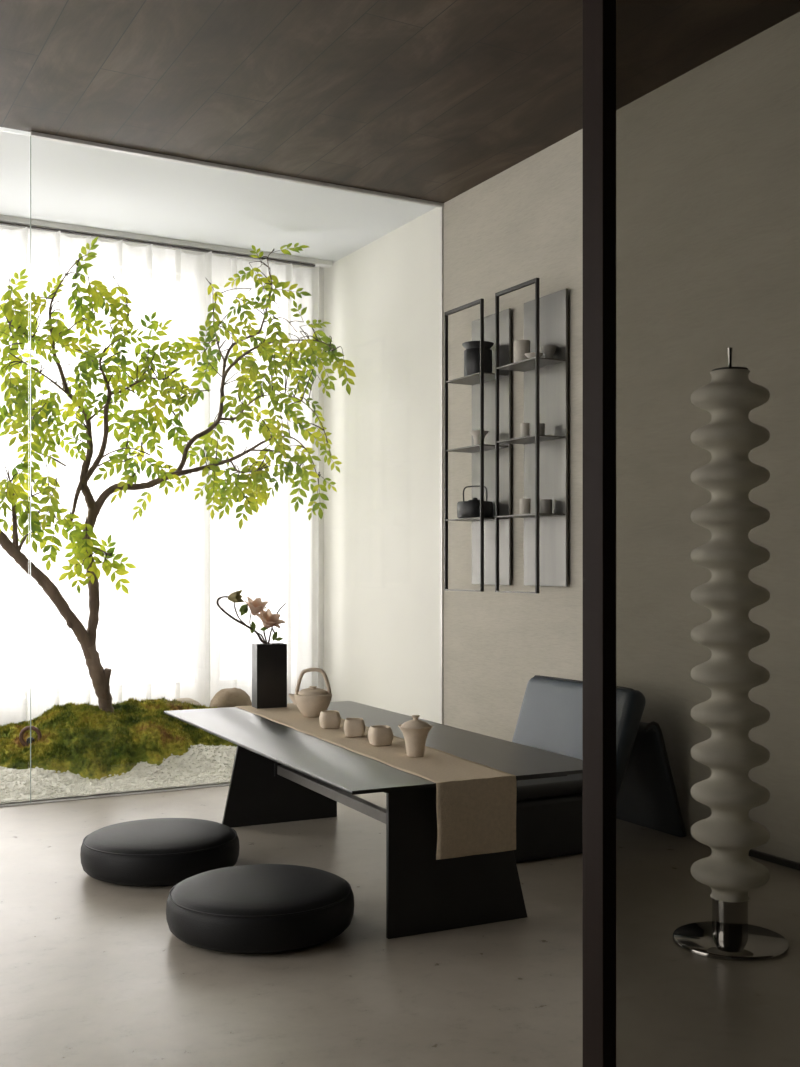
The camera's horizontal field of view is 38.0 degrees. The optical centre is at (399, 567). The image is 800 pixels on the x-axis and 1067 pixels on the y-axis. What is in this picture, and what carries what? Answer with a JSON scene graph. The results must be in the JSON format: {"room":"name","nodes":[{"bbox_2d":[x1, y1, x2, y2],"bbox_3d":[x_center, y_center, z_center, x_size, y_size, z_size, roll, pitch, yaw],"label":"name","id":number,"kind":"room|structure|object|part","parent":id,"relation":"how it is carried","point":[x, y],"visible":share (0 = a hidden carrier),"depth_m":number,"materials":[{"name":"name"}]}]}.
{"room":"tea room","nodes":[
{"label":"tea room","id":0,"kind":"room"},
{"bbox_2d":[0,225,323,688],"bbox_3d":[-2.540,-0.373,6.132,4.610,2.946,0.200,0,0,-29],"label":"wall","id":1,"kind":"structure","parent":0,"point":[321,300],"depth_m":7.14,"materials":[{"name":"white paint"}]},
{"bbox_2d":[0,782,799,1066],"bbox_3d":[-0.578,1.050,2.532,4.610,0.100,8.000,0,0,-29],"label":"floor","id":2,"kind":"structure","parent":0,"point":[94,972],"depth_m":2.86,"materials":[{"name":"grey concrete"}]},
{"bbox_2d":[0,784,229,806],"bbox_3d":[-1.808,0.997,4.790,4.610,0.006,0.022,0,0,-29],"label":"trim","id":3,"kind":"structure","parent":2,"relation":"on","point":[219,785],"depth_m":5.08,"materials":[{"name":"metal"}]},
{"bbox_2d":[0,744,236,803],"bbox_3d":[-2.092,0.907,5.316,4.595,0.186,1.173,0,0,-29],"label":"gravel bed","id":4,"kind":"object","parent":2,"relation":"on","point":[202,764],"visible":0.31,"depth_m":5.32,"materials":[{"name":"white gravel"}]},
{"bbox_2d":[0,696,236,780],"bbox_3d":[-1.583,0.843,5.660,2.240,0.332,1.055,0,0,-29],"label":"moss mound","id":5,"kind":"object","parent":4,"relation":"on","point":[85,740],"visible":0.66,"depth_m":5.55,"materials":[{"name":"green plant"}]},
{"bbox_2d":[19,726,41,746],"bbox_3d":[-1.747,0.799,5.494,0.106,0.106,0.038,0,0,0],"label":"ring ornament","id":6,"kind":"object","parent":5,"relation":"on","point":[26,728],"visible":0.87,"depth_m":5.49,"materials":[{"name":"brown ceramic"}]},
{"bbox_2d":[0,236,355,713],"bbox_3d":[-1.272,-0.474,5.939,2.339,2.637,0.971,0,0,-29],"label":"tree","id":7,"kind":"object","parent":5,"relation":"on","point":[84,548],"visible":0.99,"depth_m":5.83,"materials":[{"name":"green plant"}]},
{"bbox_2d":[175,698,200,705],"bbox_3d":[-1.183,0.798,6.336,0.245,0.178,0.166,0,0,-29],"label":"boulder","id":8,"kind":"object","parent":4,"relation":"on","point":[186,700],"visible":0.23,"depth_m":6.33,"materials":[{"name":"beige stone"}]},
{"bbox_2d":[210,687,251,707],"bbox_3d":[-0.930,0.785,6.380,0.259,0.257,0.219,0,0,-29],"label":"boulder","id":9,"kind":"object","parent":4,"relation":"on","point":[227,697],"visible":0.44,"depth_m":6.32,"materials":[{"name":"beige stone"}]},
{"bbox_2d":[80,818,239,886],"bbox_3d":[-0.792,0.930,3.850,0.516,0.139,0.516,0,0,21],"label":"floor cushion","id":10,"kind":"object","parent":2,"relation":"on","point":[156,852],"visible":0.96,"depth_m":3.67,"materials":[{"name":"grey leather"}]},
{"bbox_3d":[-0.792,0.876,3.850,0.490,0.030,0.490,0,0,21],"label":"panel","id":11,"kind":"part","parent":10,"relation":"part of","materials":[{"name":"grey leather"}]},
{"bbox_2d":[166,864,353,953],"bbox_3d":[-0.385,0.930,3.215,0.516,0.139,0.516,0,0,-29],"label":"floor cushion","id":12,"kind":"object","parent":2,"relation":"on","point":[255,908],"visible":1,"depth_m":3.04,"materials":[{"name":"grey leather"}]},
{"bbox_3d":[-0.385,0.876,3.215,0.490,0.030,0.490,0,0,-29],"label":"panel","id":13,"kind":"part","parent":12,"relation":"part of","materials":[{"name":"grey leather"}]},
{"bbox_2d":[164,701,582,938],"bbox_3d":[-0.172,0.790,4.051,0.825,0.420,1.890,0,0,-26],"label":"table","id":14,"kind":"object","parent":2,"relation":"on","point":[281,773],"visible":0.72,"depth_m":3.43,"materials":[{"name":"black metal"}]},
{"bbox_3d":[-0.471,0.802,4.569,0.479,0.395,0.014,0,0,-26],"label":"leg","id":15,"kind":"part","parent":14,"relation":"part of","materials":[{"name":"black metal"}]},
{"bbox_2d":[235,703,516,859],"bbox_3d":[-0.181,0.681,4.043,0.269,0.207,1.916,0,0,-24],"label":"table runner","id":16,"kind":"object","parent":14,"relation":"on","point":[476,802],"visible":0.71,"depth_m":3.21,"materials":[{"name":"fabric"}]},
{"bbox_2d":[252,643,286,708],"bbox_3d":[-0.542,0.445,4.823,0.129,0.262,0.075,0,0,-23],"label":"vase","id":17,"kind":"object","parent":16,"relation":"on","point":[269,661],"visible":1,"depth_m":4.79,"materials":[{"name":"black ceramic"}]},
{"bbox_2d":[216,590,285,643],"bbox_3d":[-0.596,0.298,4.772,0.326,0.418,0.133,0,0,-29],"label":"branch","id":18,"kind":"object","parent":17,"relation":"in","point":[268,619],"visible":0.97,"depth_m":4.79,"materials":[{"name":"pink plant"}]},
{"bbox_2d":[227,590,243,602],"bbox_3d":[-0.673,0.115,4.708,0.060,0.051,0.057,0,0,22],"label":"flower","id":19,"kind":"object","parent":18,"relation":"on","point":[235,597],"depth_m":4.71,"materials":[{"name":"green plant"}]},
{"bbox_2d":[244,597,267,615],"bbox_3d":[-0.591,0.159,4.797,0.111,0.080,0.094,0,0,-29],"label":"flower","id":20,"kind":"object","parent":18,"relation":"on","point":[256,606],"depth_m":4.80,"materials":[{"name":"pink plant"}]},
{"bbox_2d":[254,609,285,628],"bbox_3d":[-0.535,0.211,4.792,0.135,0.085,0.109,0,0,-29],"label":"flower","id":21,"kind":"object","parent":18,"relation":"on","point":[268,619],"depth_m":4.80,"materials":[{"name":"pink plant"}]},
{"bbox_2d":[288,668,331,716],"bbox_3d":[-0.339,0.482,4.523,0.148,0.188,0.148,0,0,-43],"label":"teapot","id":22,"kind":"object","parent":16,"relation":"on","point":[310,702],"visible":0.98,"depth_m":4.48,"materials":[{"name":"beige ceramic"}]},
{"bbox_3d":[-0.409,0.511,4.523,0.052,0.046,0.042,0,0,0],"label":"spout","id":23,"kind":"part","parent":22,"relation":"part of","materials":[{"name":"beige ceramic"}]},
{"bbox_3d":[-0.339,0.475,4.523,0.119,0.030,0.119,0,0,0],"label":"lid","id":24,"kind":"part","parent":22,"relation":"part of","materials":[{"name":"beige ceramic"}]},
{"bbox_3d":[-0.339,0.444,4.523,0.142,0.111,0.021,0,0,0],"label":"handle","id":25,"kind":"part","parent":22,"relation":"part of","materials":[{"name":"beige ceramic"}]},
{"bbox_2d":[319,710,340,728],"bbox_3d":[-0.253,0.547,4.199,0.074,0.058,0.074,0,0,-14],"label":"teacup","id":26,"kind":"object","parent":16,"relation":"on","point":[328,719],"visible":1,"depth_m":4.17,"materials":[{"name":"beige ceramic"}]},
{"bbox_2d":[344,718,364,736],"bbox_3d":[-0.156,0.547,3.988,0.074,0.058,0.074,0,0,-6],"label":"teacup","id":27,"kind":"object","parent":16,"relation":"on","point":[353,727],"visible":1,"depth_m":3.96,"materials":[{"name":"beige ceramic"}]},
{"bbox_2d":[368,725,392,745],"bbox_3d":[-0.064,0.547,3.797,0.074,0.058,0.074,0,0,-18],"label":"teacup","id":28,"kind":"object","parent":16,"relation":"on","point":[378,735],"visible":1,"depth_m":3.77,"materials":[{"name":"beige ceramic"}]},
{"bbox_2d":[398,715,432,756],"bbox_3d":[0.048,0.514,3.566,0.109,0.124,0.109,0,0,0],"label":"lidded jar","id":29,"kind":"object","parent":16,"relation":"on","point":[415,731],"visible":1,"depth_m":3.54,"materials":[{"name":"beige ceramic"}]},
{"bbox_3d":[0.048,0.470,3.566,0.091,0.036,0.091,0,0,0],"label":"lid","id":30,"kind":"part","parent":29,"relation":"part of","materials":[{"name":"beige ceramic"}]},
{"bbox_3d":[0.164,0.802,3.233,0.443,0.395,0.014,0,0,-26],"label":"leg","id":31,"kind":"part","parent":14,"relation":"part of","materials":[{"name":"black metal"}]},
{"bbox_2d":[512,675,686,862],"bbox_3d":[0.542,0.718,4.393,0.838,0.561,0.725,0,0,-29],"label":"lounge chair","id":32,"kind":"object","parent":2,"relation":"on","point":[549,811],"visible":0.6,"depth_m":4.29,"materials":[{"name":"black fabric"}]},
{"bbox_3d":[0.372,0.892,4.300,0.430,0.209,0.705,0,0,-29],"label":"seat","id":33,"kind":"part","parent":32,"relation":"part of","materials":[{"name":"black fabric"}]},
{"bbox_2d":[516,773,582,800],"bbox_3d":[0.387,0.762,4.309,0.485,0.049,0.725,0,0,-29],"label":"seat cushion","id":34,"kind":"object","parent":32,"relation":"on","point":[569,787],"depth_m":3.99,"materials":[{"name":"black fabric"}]},
{"bbox_3d":[0.646,0.698,4.470,0.230,0.508,0.670,0,0,-29],"label":"backrest","id":35,"kind":"part","parent":32,"relation":"part of","materials":[{"name":"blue leather"}]},
{"bbox_2d":[672,347,788,960],"bbox_3d":[0.880,0.206,3.100,0.300,1.589,0.300,0,0,-36],"label":"floor lamp","id":36,"kind":"object","parent":2,"relation":"on","point":[730,754],"visible":1,"depth_m":3.04,"materials":[{"name":"white fabric"}]},
{"bbox_3d":[0.880,0.177,3.100,0.204,1.402,0.204,0,0,-29],"label":"lamp shade","id":37,"kind":"part","parent":36,"relation":"part of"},
{"bbox_2d":[0,0,799,262],"bbox_3d":[-0.582,-1.896,2.644,4.710,0.100,8.200,0,0,-29],"label":"ceiling","id":38,"kind":"structure","parent":0,"point":[429,100],"depth_m":4.57,"materials":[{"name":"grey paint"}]},
{"bbox_2d":[0,215,332,267],"bbox_3d":[-2.437,-1.825,5.921,4.590,0.043,0.070,0,0,-29],"label":"track","id":39,"kind":"object","parent":38,"relation":"attached to","point":[4,220],"visible":1,"depth_m":6.47,"materials":[{"name":"white metal"}]},
{"bbox_2d":[0,227,319,725],"bbox_3d":[-2.436,-0.406,5.874,4.446,2.771,0.109,0,0,-29],"label":"sheer curtain","id":40,"kind":"object","parent":39,"relation":"hanging from","point":[169,637],"visible":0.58,"depth_m":6.50,"materials":[{"name":"white fabric"}]},
{"bbox_2d":[324,12,799,862],"bbox_3d":[1.442,-0.373,3.748,0.100,2.946,8.200,0,0,-29],"label":"wall","id":41,"kind":"structure","parent":0,"point":[708,159],"depth_m":4.66,"materials":[{"name":"grey paint"}]},
{"bbox_2d":[30,136,442,802],"bbox_3d":[-0.675,-0.418,5.407,2.029,2.824,0.016,0,0,-29],"label":"window","id":42,"kind":"structure","parent":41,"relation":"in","point":[441,208],"depth_m":5.88,"materials":[{"name":"clear glass"}]},
{"bbox_2d":[30,131,443,206],"bbox_3d":[-0.674,-1.838,5.407,2.028,0.016,0.024,0,0,-29],"label":"trim","id":43,"kind":"structure","parent":41,"relation":"attached to","point":[32,134],"depth_m":5.34,"materials":[{"name":"metal"}]},
{"bbox_2d":[444,299,510,591],"bbox_3d":[0.366,-0.555,5.430,0.178,1.324,0.324,0,0,-29],"label":"wall shelf","id":44,"kind":"object","parent":41,"relation":"attached to","point":[483,329],"visible":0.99,"depth_m":5.43,"materials":[{"name":"metal"}]},
{"bbox_3d":[0.292,0.104,5.389,0.008,0.006,0.304,0,0,-29],"label":"rail","id":45,"kind":"part","parent":44,"relation":"part of","materials":[{"name":"grey metal"}]},
{"bbox_3d":[0.295,-0.555,5.391,0.016,1.324,0.324,0,0,-29],"label":"frame","id":46,"kind":"part","parent":44,"relation":"part of","materials":[{"name":"metal"}]},
{"bbox_2d":[457,485,492,518],"bbox_3d":[0.349,-0.307,5.408,0.168,0.154,0.168,0,0,33],"label":"kettle","id":47,"kind":"object","parent":44,"relation":"on","point":[470,508],"visible":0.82,"depth_m":5.34,"materials":[{"name":"black metal"}]},
{"bbox_3d":[0.349,-0.345,5.408,0.132,0.078,0.007,0,0,33],"label":"handle","id":48,"kind":"part","parent":47,"relation":"part of","materials":[{"name":"metal"}]},
{"bbox_2d":[462,341,493,375],"bbox_3d":[0.362,-0.964,5.394,0.148,0.156,0.148,0,0,-29],"label":"storage jar","id":49,"kind":"object","parent":44,"relation":"on","point":[472,352],"visible":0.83,"depth_m":5.34,"materials":[{"name":"black ceramic"}]},
{"bbox_3d":[0.362,-1.026,5.394,0.148,0.032,0.148,0,0,-29],"label":"lid","id":50,"kind":"part","parent":49,"relation":"part of","materials":[{"name":"black ceramic"}]},
{"bbox_2d":[469,430,488,444],"bbox_3d":[0.367,-0.597,5.396,0.090,0.074,0.090,0,0,-29],"label":"cup","id":51,"kind":"object","parent":44,"relation":"on","point":[476,433],"visible":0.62,"depth_m":5.37,"materials":[{"name":"ceramic"}]},
{"bbox_3d":[0.427,-0.555,5.463,0.010,1.268,0.324,0,0,-29],"label":"panel","id":52,"kind":"part","parent":44,"relation":"part of","materials":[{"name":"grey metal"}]},
{"bbox_2d":[495,278,567,593],"bbox_3d":[0.574,-0.555,5.048,0.178,1.324,0.315,0,0,-29],"label":"wall shelf","id":53,"kind":"object","parent":41,"relation":"attached to","point":[545,317],"visible":0.99,"depth_m":5.02,"materials":[{"name":"metal"}]},
{"bbox_3d":[0.500,0.104,5.008,0.008,0.006,0.295,0,0,-29],"label":"rail","id":54,"kind":"part","parent":53,"relation":"part of","materials":[{"name":"grey metal"}]},
{"bbox_3d":[0.503,-0.555,5.010,0.016,1.324,0.315,0,0,-29],"label":"frame","id":55,"kind":"part","parent":53,"relation":"part of","materials":[{"name":"metal"}]},
{"bbox_2d":[514,340,529,362],"bbox_3d":[0.533,-0.939,5.080,0.074,0.105,0.074,0,0,-29],"label":"mug","id":56,"kind":"object","parent":53,"relation":"on","point":[521,347],"visible":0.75,"depth_m":5.05,"materials":[{"name":"ceramic"}]},
{"bbox_2d":[519,498,530,513],"bbox_3d":[0.541,-0.265,5.034,0.048,0.070,0.048,0,0,-29],"label":"cup","id":57,"kind":"object","parent":53,"relation":"on","point":[524,503],"visible":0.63,"depth_m":5.01,"materials":[{"name":"ceramic"}]},
{"bbox_2d":[520,423,529,436],"bbox_3d":[0.541,-0.593,5.034,0.040,0.066,0.040,0,0,-29],"label":"cup","id":58,"kind":"object","parent":53,"relation":"on","point":[524,427],"visible":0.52,"depth_m":5.02,"materials":[{"name":"ceramic"}]},
{"bbox_2d":[525,352,542,358],"bbox_3d":[0.573,-0.900,4.966,0.080,0.028,0.080,0,0,-29],"label":"shallow bowl","id":59,"kind":"object","parent":53,"relation":"on","point":[528,355],"visible":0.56,"depth_m":4.94,"materials":[{"name":"ceramic"}]},
{"bbox_2d":[540,423,544,434],"bbox_3d":[0.604,-0.591,5.013,0.042,0.062,0.042,0,0,-29],"label":"cup","id":60,"kind":"object","parent":53,"relation":"on","point":[542,425],"visible":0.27,"depth_m":4.99,"materials":[{"name":"grey ceramic"}]},
{"bbox_2d":[540,499,551,513],"bbox_3d":[0.628,-0.262,5.000,0.054,0.064,0.054,0,0,-29],"label":"cup","id":61,"kind":"object","parent":53,"relation":"on","point":[545,504],"visible":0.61,"depth_m":4.98,"materials":[{"name":"grey ceramic"}]},
{"bbox_3d":[0.635,-0.555,5.082,0.010,1.268,0.315,0,0,-29],"label":"panel","id":62,"kind":"part","parent":53,"relation":"part of","materials":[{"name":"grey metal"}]},
{"bbox_2d":[542,345,555,357],"bbox_3d":[0.639,-0.918,4.986,0.062,0.064,0.062,0,0,-29],"label":"cup","id":63,"kind":"object","parent":53,"relation":"on","point":[548,350],"visible":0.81,"depth_m":4.97,"materials":[{"name":"grey ceramic"}]},
{"bbox_2d":[748,849,799,870],"bbox_3d":[1.581,0.989,3.371,0.016,0.022,1.565,0,0,-29],"label":"baseboard","id":64,"kind":"structure","parent":41,"relation":"attached to","point":[753,853],"depth_m":3.93,"materials":[{"name":"black metal"}]},
{"bbox_2d":[583,0,615,1066],"bbox_3d":[1.134,-0.423,2.185,1.934,2.844,0.050,0,0,-29],"label":"door frame","id":65,"kind":"structure","parent":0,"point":[599,16],"depth_m":1.71,"materials":[{"name":"brown metal"}]}
]}

